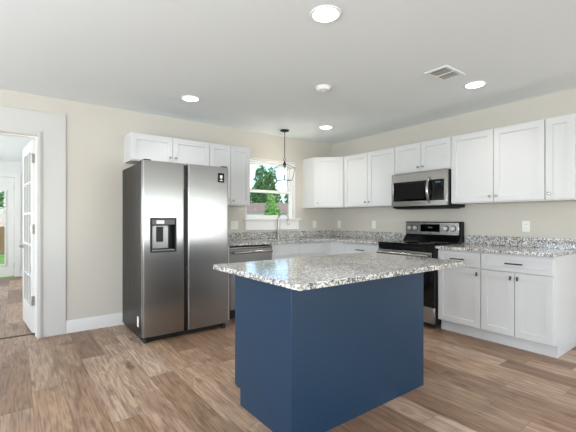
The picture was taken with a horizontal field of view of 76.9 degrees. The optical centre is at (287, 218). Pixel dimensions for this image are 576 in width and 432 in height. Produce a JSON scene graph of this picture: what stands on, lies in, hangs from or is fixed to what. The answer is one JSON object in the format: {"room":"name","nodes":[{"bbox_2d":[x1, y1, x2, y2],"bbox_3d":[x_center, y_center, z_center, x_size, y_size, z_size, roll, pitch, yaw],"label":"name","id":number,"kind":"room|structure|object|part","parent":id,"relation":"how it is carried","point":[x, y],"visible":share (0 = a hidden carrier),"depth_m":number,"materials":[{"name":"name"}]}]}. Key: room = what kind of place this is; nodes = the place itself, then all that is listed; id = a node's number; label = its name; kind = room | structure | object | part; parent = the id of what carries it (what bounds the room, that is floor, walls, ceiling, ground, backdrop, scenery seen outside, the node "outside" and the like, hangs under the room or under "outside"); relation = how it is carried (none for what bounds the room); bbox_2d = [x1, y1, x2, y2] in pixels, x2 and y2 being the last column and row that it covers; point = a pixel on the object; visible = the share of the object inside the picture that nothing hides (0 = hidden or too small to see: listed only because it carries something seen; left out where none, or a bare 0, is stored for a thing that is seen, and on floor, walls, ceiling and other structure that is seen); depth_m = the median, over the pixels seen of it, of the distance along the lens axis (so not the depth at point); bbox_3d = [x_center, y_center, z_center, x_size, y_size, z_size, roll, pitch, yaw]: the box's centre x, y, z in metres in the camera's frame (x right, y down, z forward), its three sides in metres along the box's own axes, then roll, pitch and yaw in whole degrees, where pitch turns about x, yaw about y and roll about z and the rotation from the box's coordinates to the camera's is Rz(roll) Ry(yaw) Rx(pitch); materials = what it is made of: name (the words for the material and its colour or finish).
{"room":"kitchen","nodes":[
{"label":"kitchen","id":0,"kind":"room"},
{"bbox_2d":[0,161,22,269],"bbox_3d":[-6.413,-0.042,7.112,4.150,2.500,0.150,0,0,-37],"label":"wall","id":1,"kind":"structure","parent":0,"point":[8,166],"depth_m":7.62,"materials":[{"name":"white paint"}]},
{"bbox_2d":[0,177,13,276],"bbox_3d":[-6.079,0.163,7.307,0.919,2.050,0.059,0,0,-37],"label":"door","id":2,"kind":"structure","parent":1,"relation":"in","point":[6,183],"depth_m":7.51,"materials":[{"name":"white paint"}]},
{"bbox_2d":[0,171,20,276],"bbox_3d":[-6.101,0.118,7.329,1.130,2.180,0.158,0,0,-37],"label":"trim","id":3,"kind":"structure","parent":1,"relation":"attached to","point":[17,175],"depth_m":7.57,"materials":[{"name":"white paint"}]},
{"bbox_2d":[0,135,34,161],"bbox_3d":[-4.972,-1.242,5.073,4.000,0.100,4.840,0,0,-37],"label":"ceiling","id":4,"kind":"structure","parent":0,"point":[11,147],"depth_m":6.06,"materials":[{"name":"white paint"}]},
{"bbox_2d":[0,89,330,320],"bbox_3d":[-2.131,-0.072,4.083,7.350,2.560,0.160,0,0,-37],"label":"wall","id":5,"kind":"structure","parent":0,"point":[95,134],"depth_m":4.05,"materials":[{"name":"beige paint"}]},
{"bbox_2d":[0,333,34,338],"bbox_3d":[-2.965,1.205,3.587,0.760,0.006,0.040,0,0,-37],"label":"trim","id":6,"kind":"structure","parent":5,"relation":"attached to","point":[29,333],"depth_m":3.71,"materials":[{"name":"brown wood"}]},
{"bbox_2d":[19,140,34,332],"bbox_3d":[-2.900,0.184,4.063,0.134,2.023,0.751,0,0,-42],"label":"door","id":7,"kind":"structure","parent":5,"relation":"in","point":[28,245],"depth_m":3.99,"materials":[{"name":"white paint"}]},
{"bbox_2d":[0,106,65,338],"bbox_3d":[-2.892,0.060,3.488,1.278,2.295,0.201,0,0,-37],"label":"trim","id":8,"kind":"structure","parent":5,"relation":"attached to","point":[48,130],"depth_m":3.72,"materials":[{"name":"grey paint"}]},
{"bbox_3d":[-2.837,0.163,3.417,0.860,2.090,0.020,0,0,-37],"label":"moulding","id":9,"kind":"part","parent":8,"relation":"part of","materials":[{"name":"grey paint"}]},
{"bbox_2d":[66,313,123,333],"bbox_3d":[-1.779,1.141,4.239,1.402,0.133,0.014,0,0,-37],"label":"baseboard","id":10,"kind":"structure","parent":5,"relation":"attached to","point":[76,325],"depth_m":3.97,"materials":[{"name":"white paint"}]},
{"bbox_2d":[124,132,208,165],"bbox_3d":[-1.416,-0.786,4.298,0.914,0.304,0.354,0,0,-37],"label":"upper cabinet","id":11,"kind":"object","parent":5,"relation":"attached to","point":[137,146],"visible":0.99,"depth_m":4.13,"materials":[{"name":"white paint"}]},
{"bbox_3d":[-1.516,-0.786,4.051,0.452,0.280,0.020,0,0,-37],"label":"door","id":12,"kind":"part","parent":11,"relation":"part of","materials":[{"name":"white paint"}]},
{"bbox_3d":[-1.151,-0.786,4.327,0.452,0.280,0.020,0,0,-37],"label":"door","id":13,"kind":"part","parent":11,"relation":"part of","materials":[{"name":"white paint"}]},
{"bbox_2d":[209,143,249,206],"bbox_3d":[-0.819,-0.554,4.747,0.575,0.768,0.354,0,0,-37],"label":"upper cabinet","id":14,"kind":"object","parent":5,"relation":"attached to","point":[236,159],"visible":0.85,"depth_m":4.68,"materials":[{"name":"white paint"}]},
{"bbox_3d":[-0.852,-0.554,4.551,0.282,0.744,0.020,0,0,-37],"label":"door","id":15,"kind":"part","parent":14,"relation":"part of","materials":[{"name":"white paint"}]},
{"bbox_3d":[-0.622,-0.554,4.725,0.282,0.744,0.020,0,0,-37],"label":"door","id":16,"kind":"part","parent":14,"relation":"part of","materials":[{"name":"white paint"}]},
{"bbox_2d":[231,221,237,229],"bbox_3d":[-0.742,0.090,5.023,0.118,0.116,0.008,0,0,-37],"label":"switch plate","id":17,"kind":"object","parent":5,"relation":"attached to","point":[234,224],"visible":1,"depth_m":5.02,"materials":[{"name":"white plastic"}]},
{"bbox_2d":[243,158,300,229],"bbox_3d":[-0.256,-0.355,5.463,1.035,1.036,0.180,0,0,-37],"label":"window","id":18,"kind":"structure","parent":5,"relation":"in","point":[252,222],"depth_m":5.50,"materials":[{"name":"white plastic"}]},
{"bbox_3d":[-0.301,-0.229,5.482,0.825,0.404,0.026,0,0,-37],"label":"sash","id":19,"kind":"part","parent":18,"relation":"part of","materials":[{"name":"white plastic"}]},
{"bbox_3d":[-0.319,-0.615,5.506,0.825,0.455,0.026,0,0,-37],"label":"sash","id":20,"kind":"part","parent":18,"relation":"part of","materials":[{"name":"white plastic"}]},
{"bbox_3d":[-0.233,0.007,5.433,1.035,0.022,0.103,0,0,-37],"label":"sill","id":21,"kind":"part","parent":18,"relation":"part of","materials":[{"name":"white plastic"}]},
{"bbox_2d":[228,230,405,239],"bbox_3d":[0.241,0.242,4.816,2.377,0.101,1.521,0,0,-37],"label":"backsplash","id":22,"kind":"structure","parent":5,"relation":"attached to","point":[319,233],"depth_m":5.43,"materials":[{"name":"stone"}]},
{"bbox_2d":[302,157,344,208],"bbox_3d":[0.662,-0.554,5.703,0.637,0.768,0.609,0,0,-37],"label":"upper cabinet","id":23,"kind":"object","parent":5,"relation":"attached to","point":[322,177],"visible":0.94,"depth_m":5.50,"materials":[{"name":"white paint"}]},
{"bbox_3d":[0.628,-0.554,5.489,0.415,0.744,0.020,0,0,8],"label":"door","id":24,"kind":"part","parent":23,"relation":"part of","materials":[{"name":"white paint"}]},
{"bbox_2d":[0,0,575,144],"bbox_3d":[1.724,-1.302,1.665,10.600,0.100,8.660,0,0,-37],"label":"ceiling","id":25,"kind":"structure","parent":0,"point":[258,66],"depth_m":2.78,"materials":[{"name":"white paint"}]},
{"bbox_2d":[181,95,199,101],"bbox_3d":[-1.014,-1.249,3.772,0.194,0.006,0.194,0,0,-37],"label":"recessed light","id":26,"kind":"object","parent":25,"relation":"in","point":[189,98],"visible":1,"depth_m":3.76,"materials":[{"name":"white paint"}]},
{"bbox_2d":[183,96,197,100],"bbox_3d":[-1.014,-1.249,3.772,0.156,0.003,0.156,0,0,-37],"label":"diffuser","id":27,"kind":"object","parent":26,"relation":"attached to","point":[186,98],"depth_m":3.76,"materials":[{"name":"white plastic"}]},
{"bbox_2d":[274,129,294,180],"bbox_3d":[-0.048,-0.896,5.125,0.220,0.712,0.220,0,0,-44],"label":"pendant lantern","id":28,"kind":"object","parent":25,"relation":"hanging from","point":[284,164],"visible":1,"depth_m":5.12,"materials":[{"name":"brown metal"}]},
{"bbox_2d":[316,85,330,92],"bbox_3d":[0.338,-1.232,3.457,0.150,0.039,0.150,0,0,-37],"label":"smoke detector","id":29,"kind":"object","parent":25,"relation":"attached to","point":[320,88],"visible":1,"depth_m":3.42,"materials":[{"name":"white plastic"}]},
{"bbox_2d":[310,5,341,22],"bbox_3d":[0.231,-1.249,2.219,0.194,0.006,0.194,0,0,-37],"label":"recessed light","id":30,"kind":"object","parent":25,"relation":"in","point":[323,13],"visible":1,"depth_m":2.21,"materials":[{"name":"white paint"}]},
{"bbox_2d":[313,8,338,21],"bbox_3d":[0.231,-1.249,2.219,0.156,0.003,0.156,0,0,-37],"label":"diffuser","id":31,"kind":"object","parent":30,"relation":"attached to","point":[319,14],"depth_m":2.21,"materials":[{"name":"white plastic"}]},
{"bbox_2d":[319,126,332,128],"bbox_3d":[0.518,-1.249,4.963,0.194,0.006,0.194,0,0,-37],"label":"recessed light","id":32,"kind":"object","parent":25,"relation":"in","point":[320,127],"visible":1,"depth_m":4.96,"materials":[{"name":"white paint"}]},
{"bbox_2d":[424,65,464,81],"bbox_3d":[1.347,-1.246,3.122,0.300,0.011,0.210,0,0,-37],"label":"ceiling vent","id":33,"kind":"object","parent":25,"relation":"in","point":[444,72],"visible":1,"depth_m":3.11,"materials":[{"name":"white metal"}]},
{"bbox_2d":[463,81,486,88],"bbox_3d":[1.745,-1.249,3.383,0.194,0.006,0.194,0,0,-37],"label":"recessed light","id":34,"kind":"object","parent":25,"relation":"in","point":[475,84],"visible":1,"depth_m":3.37,"materials":[{"name":"white paint"}]},
{"bbox_2d":[466,82,483,87],"bbox_3d":[1.745,-1.249,3.383,0.156,0.003,0.156,0,0,-37],"label":"diffuser","id":35,"kind":"object","parent":34,"relation":"attached to","point":[471,84],"depth_m":3.37,"materials":[{"name":"white plastic"}]},
{"bbox_2d":[0,276,575,431],"bbox_3d":[0.268,1.233,3.599,10.600,0.050,13.500,0,0,-37],"label":"floor","id":36,"kind":"structure","parent":0,"point":[106,379],"depth_m":2.64,"materials":[{"name":"brown wood"}]},
{"bbox_2d":[123,159,227,343],"bbox_3d":[-1.269,0.315,4.069,0.915,1.786,0.840,0,0,-37],"label":"refrigerator","id":37,"kind":"object","parent":36,"relation":"on","point":[175,215],"visible":1,"depth_m":3.71,"materials":[{"name":"grey metal"}]},
{"bbox_3d":[-1.244,0.290,3.617,0.409,1.712,0.068,0,0,-37],"label":"freezer door","id":38,"kind":"part","parent":37,"relation":"part of","materials":[{"name":"silver metal"}]},
{"bbox_3d":[-1.248,0.031,3.607,0.230,0.055,0.070,0,0,-37],"label":"control panel","id":39,"kind":"part","parent":37,"relation":"part of","materials":[{"name":"black glass"}]},
{"bbox_3d":[-0.863,0.290,3.904,0.464,1.712,0.068,0,0,-37],"label":"fridge door","id":40,"kind":"part","parent":37,"relation":"part of","materials":[{"name":"silver metal"}]},
{"bbox_2d":[228,246,228,319],"bbox_3d":[-0.929,0.766,4.513,0.130,0.884,0.597,0,0,-37],"label":"base cabinet","id":41,"kind":"object","parent":36,"relation":"on","point":[228,246],"visible":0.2,"depth_m":4.31,"materials":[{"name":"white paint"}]},
{"bbox_2d":[229,244,272,318],"bbox_3d":[-0.604,0.774,4.697,0.608,0.868,0.635,0,0,-37],"label":"dishwasher","id":42,"kind":"object","parent":36,"relation":"on","point":[247,253],"visible":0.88,"depth_m":4.41,"materials":[{"name":"silver metal"}]},
{"bbox_3d":[-0.430,0.408,4.468,0.552,0.033,0.058,0,0,-37],"label":"handle","id":43,"kind":"part","parent":42,"relation":"part of","materials":[{"name":"silver metal"}]},
{"bbox_2d":[266,242,324,259],"bbox_3d":[-0.007,0.766,5.187,0.924,0.884,0.630,0,0,-37],"label":"base cabinet","id":44,"kind":"object","parent":36,"relation":"on","point":[306,249],"visible":0.2,"depth_m":4.94,"materials":[{"name":"white paint"}]},
{"bbox_3d":[-0.028,0.417,4.830,0.457,0.154,0.020,0,0,-37],"label":"drawer","id":45,"kind":"part","parent":44,"relation":"part of","materials":[{"name":"white paint"}]},
{"bbox_3d":[-0.028,0.795,4.830,0.457,0.590,0.020,0,0,-37],"label":"door","id":46,"kind":"part","parent":44,"relation":"part of","materials":[{"name":"white paint"}]},
{"bbox_3d":[0.342,0.417,5.108,0.457,0.154,0.020,0,0,-37],"label":"drawer","id":47,"kind":"part","parent":44,"relation":"part of","materials":[{"name":"white paint"}]},
{"bbox_3d":[0.342,0.795,5.108,0.457,0.590,0.020,0,0,-37],"label":"door","id":48,"kind":"part","parent":44,"relation":"part of","materials":[{"name":"white paint"}]},
{"bbox_2d":[228,230,405,245],"bbox_3d":[0.241,0.258,4.816,2.377,0.132,1.521,0,0,-37],"label":"countertop","id":49,"kind":"structure","parent":44,"relation":"on","point":[364,237],"depth_m":5.24,"materials":[{"name":"grey stone"}]},
{"bbox_2d":[276,212,288,238],"bbox_3d":[-0.071,0.099,5.386,0.195,0.388,0.083,0,0,11],"label":"kitchen faucet","id":50,"kind":"object","parent":49,"relation":"on","point":[286,214],"visible":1,"depth_m":5.37,"materials":[{"name":"silver metal"}]},
{"bbox_2d":[235,272,422,431],"bbox_3d":[0.303,0.766,2.535,1.210,0.884,0.660,0,0,-37],"label":"kitchen island","id":51,"kind":"object","parent":36,"relation":"on","point":[319,359],"visible":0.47,"depth_m":2.16,"materials":[{"name":"blue paint"}]},
{"bbox_3d":[-0.229,0.798,2.492,0.295,0.596,0.020,0,0,-37],"label":"door","id":52,"kind":"part","parent":51,"relation":"part of","materials":[{"name":"blue paint"}]},
{"bbox_2d":[213,252,464,290],"bbox_3d":[0.371,0.309,2.413,1.474,0.030,0.889,0,0,-37],"label":"island countertop","id":53,"kind":"structure","parent":51,"relation":"on","point":[314,272],"depth_m":2.14,"materials":[{"name":"stone"}]},
{"bbox_2d":[324,241,343,254],"bbox_3d":[0.713,0.766,5.584,0.700,0.884,0.860,0,0,-37],"label":"base cabinet","id":54,"kind":"object","parent":36,"relation":"on","point":[331,247],"visible":0.1,"depth_m":5.25,"materials":[{"name":"white paint"}]},
{"bbox_2d":[343,242,378,253],"bbox_3d":[1.198,0.766,4.997,0.631,0.884,0.659,0,0,-37],"label":"base cabinet","id":55,"kind":"object","parent":36,"relation":"on","point":[347,247],"visible":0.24,"depth_m":4.87,"materials":[{"name":"white paint"}]},
{"bbox_2d":[376,221,463,328],"bbox_3d":[1.579,0.622,4.391,0.712,1.172,0.757,0,0,-37],"label":"range","id":56,"kind":"object","parent":36,"relation":"on","point":[420,239],"visible":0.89,"depth_m":4.27,"materials":[{"name":"black metal"}]},
{"bbox_3d":[1.319,0.408,4.201,0.067,0.033,0.686,0,0,-37],"label":"handle","id":57,"kind":"part","parent":56,"relation":"part of","materials":[{"name":"silver metal"}]},
{"bbox_3d":[1.341,0.421,4.228,0.004,0.103,0.722,0,0,-37],"label":"door trim","id":58,"kind":"part","parent":56,"relation":"part of","materials":[{"name":"silver metal"}]},
{"bbox_3d":[1.365,0.665,4.230,0.036,0.599,0.752,0,0,-37],"label":"oven door","id":59,"kind":"part","parent":56,"relation":"part of","materials":[{"name":"black glass"}]},
{"bbox_2d":[378,240,460,246],"bbox_3d":[1.577,0.291,4.390,0.578,0.021,0.757,0,0,-37],"label":"cooktop","id":60,"kind":"object","parent":56,"relation":"in","point":[396,243],"depth_m":4.31,"materials":[{"name":"black glass"}]},
{"bbox_3d":[1.366,1.059,4.231,0.034,0.174,0.752,0,0,-37],"label":"drawer","id":61,"kind":"part","parent":56,"relation":"part of","materials":[{"name":"silver metal"}]},
{"bbox_3d":[1.800,0.123,4.567,0.012,0.154,0.728,0,0,-37],"label":"control panel","id":62,"kind":"part","parent":56,"relation":"part of","materials":[{"name":"silver metal"}]},
{"bbox_2d":[438,249,483,338],"bbox_3d":[1.994,0.766,3.940,0.631,0.884,0.453,0,0,-37],"label":"base cabinet","id":63,"kind":"object","parent":36,"relation":"on","point":[459,288],"visible":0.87,"depth_m":3.76,"materials":[{"name":"white paint"}]},
{"bbox_3d":[1.777,0.417,3.777,0.020,0.154,0.448,0,0,-37],"label":"drawer","id":64,"kind":"part","parent":63,"relation":"part of","materials":[{"name":"white paint"}]},
{"bbox_3d":[1.777,0.795,3.777,0.020,0.590,0.448,0,0,-37],"label":"door","id":65,"kind":"part","parent":63,"relation":"part of","materials":[{"name":"white paint"}]},
{"bbox_2d":[481,252,575,357],"bbox_3d":[2.316,0.766,3.511,0.631,0.884,0.614,0,0,-37],"label":"base cabinet","id":66,"kind":"object","parent":36,"relation":"on","point":[528,302],"visible":0.88,"depth_m":3.30,"materials":[{"name":"white paint"}]},
{"bbox_3d":[2.006,0.795,3.472,0.020,0.590,0.298,0,0,-37],"label":"door","id":67,"kind":"part","parent":66,"relation":"part of","materials":[{"name":"white paint"}]},
{"bbox_2d":[435,235,575,256],"bbox_3d":[2.179,0.258,3.681,0.647,0.132,1.090,0,0,-37],"label":"countertop","id":68,"kind":"structure","parent":66,"relation":"on","point":[533,246],"depth_m":3.67,"materials":[{"name":"grey stone"}]},
{"bbox_3d":[2.097,0.417,3.351,0.020,0.154,0.602,0,0,-37],"label":"drawer","id":69,"kind":"part","parent":66,"relation":"part of","materials":[{"name":"white paint"}]},
{"bbox_3d":[2.189,0.795,3.229,0.020,0.590,0.298,0,0,-37],"label":"door","id":70,"kind":"part","parent":66,"relation":"part of","materials":[{"name":"white paint"}]},
{"bbox_3d":[2.520,0.766,3.285,0.578,0.884,0.006,0,0,-37],"label":"panel","id":71,"kind":"part","parent":66,"relation":"part of","materials":[{"name":"white paint"}]},
{"bbox_2d":[331,88,575,243],"bbox_3d":[2.267,-0.072,4.227,0.150,2.560,4.900,0,0,-37],"label":"wall","id":72,"kind":"structure","parent":0,"point":[547,219],"depth_m":4.18,"materials":[{"name":"beige paint"}]},
{"bbox_2d":[344,147,395,207],"bbox_3d":[1.234,-0.554,5.180,0.354,0.768,0.910,0,0,-37],"label":"upper cabinet","id":73,"kind":"object","parent":72,"relation":"attached to","point":[367,176],"visible":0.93,"depth_m":5.06,"materials":[{"name":"white paint"}]},
{"bbox_3d":[0.987,-0.554,5.279,0.020,0.744,0.450,0,0,-37],"label":"door","id":74,"kind":"part","parent":73,"relation":"part of","materials":[{"name":"white paint"}]},
{"bbox_3d":[1.261,-0.554,4.915,0.020,0.744,0.450,0,0,-37],"label":"door","id":75,"kind":"part","parent":73,"relation":"part of","materials":[{"name":"white paint"}]},
{"bbox_2d":[372,221,375,228],"bbox_3d":[1.281,0.088,5.406,0.008,0.116,0.072,0,0,-37],"label":"wall outlet","id":76,"kind":"object","parent":72,"relation":"attached to","point":[373,222],"visible":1,"depth_m":5.40,"materials":[{"name":"white plastic"}]},
{"bbox_2d":[395,136,451,173],"bbox_3d":[1.738,-0.753,4.510,0.354,0.370,0.760,0,0,-37],"label":"upper cabinet","id":77,"kind":"object","parent":72,"relation":"attached to","point":[432,154],"visible":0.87,"depth_m":4.38,"materials":[{"name":"white paint"}]},
{"bbox_3d":[1.514,-0.753,4.580,0.020,0.346,0.375,0,0,-37],"label":"door","id":78,"kind":"part","parent":77,"relation":"part of","materials":[{"name":"white paint"}]},
{"bbox_2d":[392,169,464,209],"bbox_3d":[1.693,-0.344,4.477,0.464,0.444,0.756,0,0,-37],"label":"microwave","id":79,"kind":"object","parent":77,"relation":"attached to","point":[431,189],"visible":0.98,"depth_m":4.31,"materials":[{"name":"silver metal"}]},
{"bbox_3d":[1.520,-0.336,4.459,0.026,0.235,0.519,0,0,-37],"label":"door glass","id":80,"kind":"part","parent":79,"relation":"part of","materials":[{"name":"black glass"}]},
{"bbox_3d":[1.634,-0.342,4.236,0.079,0.309,0.034,0,0,-37],"label":"handle","id":81,"kind":"part","parent":79,"relation":"part of","materials":[{"name":"silver metal"}]},
{"bbox_3d":[1.743,-0.753,4.276,0.020,0.346,0.375,0,0,-37],"label":"door","id":82,"kind":"part","parent":77,"relation":"part of","materials":[{"name":"white paint"}]},
{"bbox_2d":[451,119,556,203],"bbox_3d":[2.242,-0.554,3.840,0.354,0.768,0.911,0,0,-37],"label":"upper cabinet","id":83,"kind":"object","parent":72,"relation":"attached to","point":[506,164],"visible":0.94,"depth_m":3.70,"materials":[{"name":"white paint"}]},
{"bbox_3d":[1.995,-0.554,3.940,0.020,0.744,0.450,0,0,-37],"label":"door","id":84,"kind":"part","parent":83,"relation":"part of","materials":[{"name":"white paint"}]},
{"bbox_3d":[2.270,-0.554,3.576,0.020,0.744,0.450,0,0,-37],"label":"door","id":85,"kind":"part","parent":83,"relation":"part of","materials":[{"name":"white paint"}]},
{"bbox_2d":[465,235,575,249],"bbox_3d":[2.429,0.242,3.869,0.021,0.101,1.090,0,0,-37],"label":"backsplash","id":86,"kind":"structure","parent":72,"relation":"attached to","point":[558,243],"depth_m":3.80,"materials":[{"name":"stone"}]},
{"bbox_2d":[522,221,529,231],"bbox_3d":[2.492,0.080,3.798,0.008,0.116,0.072,0,0,-37],"label":"wall outlet","id":87,"kind":"object","parent":72,"relation":"attached to","point":[525,224],"visible":1,"depth_m":3.79,"materials":[{"name":"white plastic"}]},
{"bbox_2d":[545,113,575,201],"bbox_3d":[2.586,-0.554,3.383,0.354,0.768,0.227,0,0,-37],"label":"upper cabinet","id":88,"kind":"object","parent":72,"relation":"attached to","point":[560,131],"visible":1,"depth_m":3.30,"materials":[{"name":"white paint"}]},
{"label":"outside","id":89,"kind":"structure","parent":0,"visible":0},
{"bbox_2d":[0,254,13,277],"bbox_3d":[-20.377,1.608,34.181,120.000,0.200,69.800,0,0,-37],"label":"lawn","id":90,"kind":"structure","parent":89,"point":[2,256],"depth_m":13.11,"materials":[{"name":"green plant"}]},
{"bbox_2d":[0,213,4,253],"bbox_3d":[-12.700,0.618,14.839,8.000,1.720,0.060,0,0,-37],"label":"wooden fence","id":91,"kind":"object","parent":90,"relation":"on","point":[2,215],"visible":0.09,"depth_m":15.29,"materials":[{"name":"brown wood"}]},
{"bbox_2d":[0,192,4,212],"bbox_3d":[-14.220,-0.873,17.053,4.863,4.710,2.508,0,0,-37],"label":"broadleaf tree","id":92,"kind":"object","parent":90,"relation":"on","point":[2,196],"visible":0.04,"depth_m":16.90,"materials":[{"name":"green plant"}]},
{"bbox_2d":[250,165,282,202],"bbox_3d":[-3.605,-3.549,58.051,6.381,10.057,4.250,0,0,-37],"label":"broadleaf tree","id":93,"kind":"object","parent":90,"relation":"on","point":[266,182],"visible":0.41,"depth_m":57.28,"materials":[{"name":"plant"}]},
{"bbox_2d":[246,203,287,214],"bbox_3d":[-3.009,-0.143,41.098,19.000,3.299,6.550,0,0,0],"label":"neighbouring house","id":94,"kind":"structure","parent":90,"relation":"on","point":[253,208],"depth_m":39.44,"materials":[{"name":"beige brick"}]},
{"bbox_2d":[264,194,279,214],"bbox_3d":[-0.589,0.209,14.150,0.759,2.540,0.730,0,0,-37],"label":"shrub","id":95,"kind":"object","parent":90,"relation":"on","point":[272,210],"visible":0.34,"depth_m":14.04,"materials":[{"name":"green plant"}]},
{"bbox_2d":[284,190,287,202],"bbox_3d":[2.233,-2.608,56.307,6.500,8.180,4.697,0,0,-37],"label":"oak tree","id":96,"kind":"object","parent":90,"relation":"on","point":[286,195],"visible":0.02,"depth_m":55.67,"materials":[{"name":"green plant"}]}
]}

